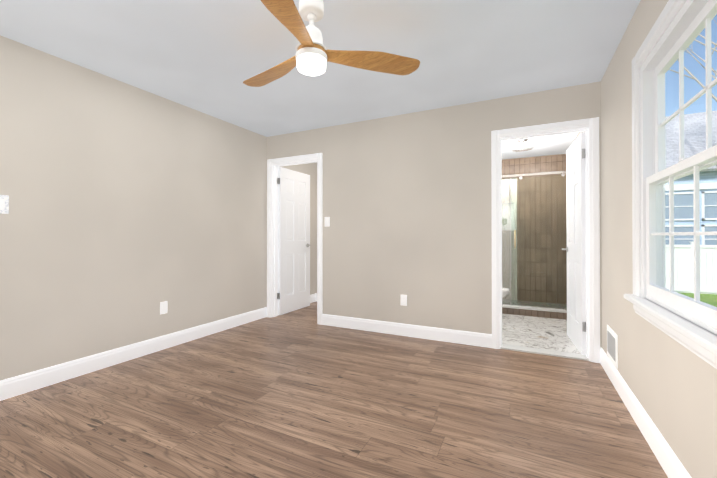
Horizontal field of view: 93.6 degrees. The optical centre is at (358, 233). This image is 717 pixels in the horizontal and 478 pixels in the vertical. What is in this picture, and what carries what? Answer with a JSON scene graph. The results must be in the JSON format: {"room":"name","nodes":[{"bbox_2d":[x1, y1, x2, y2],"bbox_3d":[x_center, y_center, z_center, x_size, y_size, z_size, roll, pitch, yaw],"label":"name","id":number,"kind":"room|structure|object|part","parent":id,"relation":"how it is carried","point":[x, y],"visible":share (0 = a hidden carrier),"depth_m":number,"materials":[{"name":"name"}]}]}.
{"room":"empty bedroom","nodes":[
{"label":"empty bedroom","id":0,"kind":"room"},
{"bbox_2d":[0,35,315,380],"bbox_3d":[-1.901,-0.100,3.388,0.120,2.440,5.340,0,0,26],"label":"wall","id":1,"kind":"structure","parent":0,"point":[131,207],"depth_m":2.87,"materials":[{"name":"paint"}]},
{"bbox_2d":[0,195,8,213],"bbox_3d":[-2.391,-0.197,2.247,0.012,0.125,0.082,0,0,26],"label":"light switch","id":2,"kind":"object","parent":1,"relation":"attached to","point":[4,204],"visible":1,"depth_m":2.27,"materials":[{"name":"white plastic"}]},
{"bbox_2d":[0,307,266,400],"bbox_3d":[-2.106,1.051,2.813,0.014,0.131,3.900,0,0,26],"label":"baseboard","id":3,"kind":"structure","parent":1,"relation":"attached to","point":[24,383],"depth_m":2.84,"materials":[{"name":"white wood"}]},
{"bbox_2d":[160,301,167,314],"bbox_3d":[-1.888,0.719,3.265,0.008,0.118,0.072,0,0,26],"label":"outlet","id":4,"kind":"object","parent":1,"relation":"attached to","point":[163,307],"visible":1,"depth_m":3.26,"materials":[{"name":"white plastic"}]},
{"bbox_2d":[310,293,315,302],"bbox_3d":[-0.958,1.064,5.141,0.014,0.131,1.050,0,0,26],"label":"baseboard","id":5,"kind":"structure","parent":1,"relation":"attached to","point":[312,297],"depth_m":5.56,"materials":[{"name":"white wood"}]},
{"bbox_2d":[316,162,316,292],"bbox_3d":[0.240,-0.090,5.242,2.080,2.440,0.120,0,0,26],"label":"wall","id":6,"kind":"structure","parent":0,"point":[316,227],"depth_m":5.64,"materials":[{"name":"paint"}]},
{"bbox_2d":[0,0,640,136],"bbox_3d":[-0.184,-1.375,2.548,3.950,0.100,5.340,0,0,26],"label":"ceiling","id":7,"kind":"structure","parent":0,"point":[208,57],"depth_m":2.40,"materials":[{"name":"paint"}]},
{"bbox_2d":[243,0,419,86],"bbox_3d":[-0.366,-1.131,1.887,1.173,0.397,1.161,0,0,26],"label":"ceiling fan","id":8,"kind":"object","parent":7,"relation":"hanging from","point":[313,56],"visible":1,"depth_m":1.93,"materials":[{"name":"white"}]},
{"bbox_2d":[297,53,325,75],"bbox_3d":[-0.270,-0.962,1.930,0.168,0.061,0.168,0,0,26],"label":"diffuser","id":9,"kind":"object","parent":8,"relation":"attached to","point":[310,64],"depth_m":1.88,"materials":[{"name":"white glass"}]},
{"bbox_2d":[0,301,667,477],"bbox_3d":[-0.184,1.165,2.533,3.950,0.100,5.340,0,0,26],"label":"floor","id":10,"kind":"structure","parent":0,"point":[300,393],"depth_m":2.07,"materials":[{"name":"brown wood"}]},
{"bbox_2d":[266,81,601,347],"bbox_3d":[0.454,0.402,3.795,3.740,3.440,0.120,0,0,26],"label":"wall","id":11,"kind":"structure","parent":0,"point":[407,204],"depth_m":3.64,"materials":[{"name":"paint"}]},
{"bbox_2d":[278,167,310,314],"bbox_3d":[-0.930,0.103,4.945,0.153,2.035,0.714,0,0,26],"label":"door","id":12,"kind":"structure","parent":11,"relation":"in","point":[294,245],"depth_m":4.89,"materials":[{"name":"white wood"}]},
{"bbox_2d":[267,153,322,324],"bbox_3d":[-0.811,0.063,4.420,0.870,2.125,0.156,0,0,26],"label":"door frame","id":13,"kind":"structure","parent":11,"relation":"attached to","point":[273,165],"depth_m":4.52,"materials":[{"name":"white wood"}]},
{"bbox_2d":[325,217,329,226],"bbox_3d":[-0.387,-0.146,4.141,0.072,0.118,0.010,0,0,26],"label":"light switch","id":14,"kind":"object","parent":11,"relation":"attached to","point":[327,221],"visible":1,"depth_m":4.14,"materials":[{"name":"white plastic"}]},
{"bbox_2d":[401,295,406,305],"bbox_3d":[0.497,0.731,3.701,0.072,0.118,0.008,0,0,26],"label":"outlet","id":15,"kind":"object","parent":11,"relation":"attached to","point":[403,300],"visible":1,"depth_m":3.70,"materials":[{"name":"white plastic"}]},
{"bbox_2d":[322,314,491,347],"bbox_3d":[0.429,1.056,3.729,1.960,0.131,0.014,0,0,26],"label":"baseboard","id":16,"kind":"structure","parent":11,"relation":"attached to","point":[424,332],"depth_m":3.65,"materials":[{"name":"white wood"}]},
{"bbox_2d":[500,344,588,360],"bbox_3d":[1.730,1.111,3.170,0.720,0.014,0.125,0,0,26],"label":"sill","id":17,"kind":"structure","parent":11,"relation":"attached to","point":[545,352],"depth_m":3.15,"materials":[{"name":"stone"}]},
{"bbox_2d":[491,117,599,362],"bbox_3d":[1.727,0.056,3.168,0.870,2.125,0.156,0,0,26],"label":"door frame","id":18,"kind":"structure","parent":11,"relation":"attached to","point":[589,127],"depth_m":3.00,"materials":[{"name":"white wood"}]},
{"bbox_2d":[562,132,585,354],"bbox_3d":[2.190,0.094,3.397,0.153,2.035,0.723,0,0,22],"label":"bathroom door","id":19,"kind":"structure","parent":11,"relation":"in","point":[575,248],"depth_m":3.28,"materials":[{"name":"white wood"}]},
{"bbox_2d":[502,204,513,229],"bbox_3d":[2.466,-0.277,5.664,0.320,0.480,0.055,0,0,26],"label":"wall","id":20,"kind":"structure","parent":0,"point":[505,208],"depth_m":5.61,"materials":[{"name":"tile"}]},
{"bbox_2d":[502,154,566,303],"bbox_3d":[2.551,-0.088,5.562,1.540,2.440,0.120,0,0,26],"label":"wall","id":21,"kind":"structure","parent":0,"point":[541,186],"depth_m":5.34,"materials":[{"name":"brown tile"}]},
{"bbox_2d":[502,132,578,159],"bbox_3d":[2.009,-1.284,4.504,1.750,0.100,2.510,0,0,26],"label":"ceiling","id":22,"kind":"structure","parent":0,"point":[554,144],"depth_m":4.76,"materials":[{"name":"paint"}]},
{"bbox_2d":[508,138,536,151],"bbox_3d":[2.146,-1.165,4.408,0.340,0.140,0.340,0,0,26],"label":"light","id":23,"kind":"object","parent":22,"relation":"attached to","point":[522,144],"visible":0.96,"depth_m":4.38,"materials":[{"name":"silver metal"}]},
{"bbox_2d":[601,0,716,477],"bbox_3d":[1.308,-0.113,1.202,0.090,2.440,4.020,0,0,26],"label":"wall","id":24,"kind":"structure","parent":0,"point":[671,382],"depth_m":2.03,"materials":[{"name":"paint"}]},
{"bbox_2d":[607,325,617,368],"bbox_3d":[1.922,0.850,2.555,0.011,0.240,0.320,0,0,26],"label":"air vent","id":25,"kind":"object","parent":24,"relation":"in","point":[612,344],"visible":1,"depth_m":2.51,"materials":[{"name":"white metal"}]},
{"bbox_2d":[600,347,690,477],"bbox_3d":[1.234,1.041,1.165,0.015,0.131,3.900,0,0,26],"label":"baseboard","id":26,"kind":"structure","parent":24,"relation":"attached to","point":[668,459],"depth_m":1.80,"materials":[{"name":"white wood"}]},
{"bbox_2d":[624,0,716,368],"bbox_3d":[1.177,-0.288,0.978,0.175,1.503,2.290,0,0,26],"label":"window","id":27,"kind":"structure","parent":24,"relation":"in","point":[687,14],"depth_m":1.63,"materials":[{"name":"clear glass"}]},
{"bbox_3d":[1.426,0.013,1.478,0.033,0.653,0.876,0,0,26],"label":"window sash","id":28,"kind":"part","parent":27,"relation":"part of","materials":[{"name":"white wood"}]},
{"bbox_3d":[1.426,0.001,1.478,0.004,0.558,0.786,0,0,26],"label":"sash glass","id":29,"kind":"part","parent":27,"relation":"part of","materials":[{"name":"clear glass"}]},
{"bbox_3d":[1.460,-0.590,1.465,0.033,0.641,0.876,0,0,26],"label":"window sash","id":30,"kind":"part","parent":27,"relation":"part of","materials":[{"name":"white wood"}]},
{"bbox_3d":[1.460,-0.585,1.464,0.004,0.561,0.786,0,0,26],"label":"sash glass","id":31,"kind":"part","parent":27,"relation":"part of","materials":[{"name":"clear glass"}]},
{"bbox_3d":[1.982,1.176,4.436,1.750,0.100,2.630,0,0,26],"label":"floor","id":32,"kind":"structure","parent":0,"visible":0},
{"bbox_2d":[502,171,566,319],"bbox_3d":[2.334,0.154,5.122,1.540,1.950,1.029,0,0,26],"label":"shower enclosure","id":33,"kind":"object","parent":32,"relation":"on","point":[537,309],"visible":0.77,"depth_m":4.70,"materials":[{"name":"clear glass"}]},
{"bbox_3d":[2.167,0.077,4.659,0.018,0.240,0.049,0,0,26],"label":"handle","id":34,"kind":"part","parent":33,"relation":"part of","materials":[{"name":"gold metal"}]},
{"bbox_2d":[502,314,580,353],"bbox_3d":[1.791,1.119,4.016,1.536,0.008,1.442,0,0,26],"label":"floor","id":35,"kind":"structure","parent":32,"relation":"on","point":[536,332],"depth_m":3.75,"materials":[{"name":"tile"}]},
{"bbox_2d":[502,287,509,297],"bbox_3d":[1.572,0.743,4.424,0.757,0.750,0.414,0,0,26],"label":"toilet","id":36,"kind":"object","parent":35,"relation":"on","point":[505,291],"visible":0.15,"depth_m":4.22,"materials":[{"name":"ceramic"}]},
{"label":"outside","id":37,"kind":"structure","parent":0,"visible":0},
{"bbox_2d":[677,292,716,306],"bbox_3d":[21.538,2.197,16.844,110.000,0.200,130.000,0,0,26],"label":"lawn","id":38,"kind":"structure","parent":37,"point":[709,297],"depth_m":10.87,"materials":[{"name":"green plant"}]},
{"bbox_2d":[665,242,716,293],"bbox_3d":[19.343,1.151,7.908,46.127,1.790,0.150,0,0,26],"label":"fence","id":39,"kind":"object","parent":38,"relation":"on","point":[681,266],"depth_m":11.72,"materials":[{"name":"white plastic"}]},
{"bbox_2d":[665,171,716,244],"bbox_3d":[17.619,-0.347,17.956,18.000,4.900,9.500,0,0,26],"label":"house","id":40,"kind":"structure","parent":38,"relation":"on","point":[682,180],"depth_m":14.22,"materials":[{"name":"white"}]},
{"bbox_2d":[665,111,716,171],"bbox_3d":[17.619,-4.473,17.980,18.800,3.847,10.300,0,0,26],"label":"house roof","id":41,"kind":"structure","parent":40,"relation":"on","point":[699,118],"depth_m":16.17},
{"bbox_2d":[665,182,716,244],"bbox_3d":[15.500,-0.521,13.661,18.040,3.200,0.080,0,0,26],"label":"frames","id":42,"kind":"object","parent":40,"relation":"attached to","point":[690,186],"depth_m":14.28,"materials":[{"name":"white wood"}]},
{"bbox_2d":[665,193,716,244],"bbox_3d":[15.038,-0.470,13.911,15.650,2.500,0.020,0,0,26],"label":"window","id":43,"kind":"structure","parent":42,"relation":"attached to","point":[681,199],"depth_m":14.38,"materials":[{"name":"glass"}]},
{"bbox_2d":[669,19,716,101],"bbox_3d":[12.378,-4.497,10.077,8.660,13.118,11.841,0,0,26],"label":"tree","id":44,"kind":"object","parent":38,"relation":"on","point":[700,83],"depth_m":12.45,"materials":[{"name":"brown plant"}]}
]}

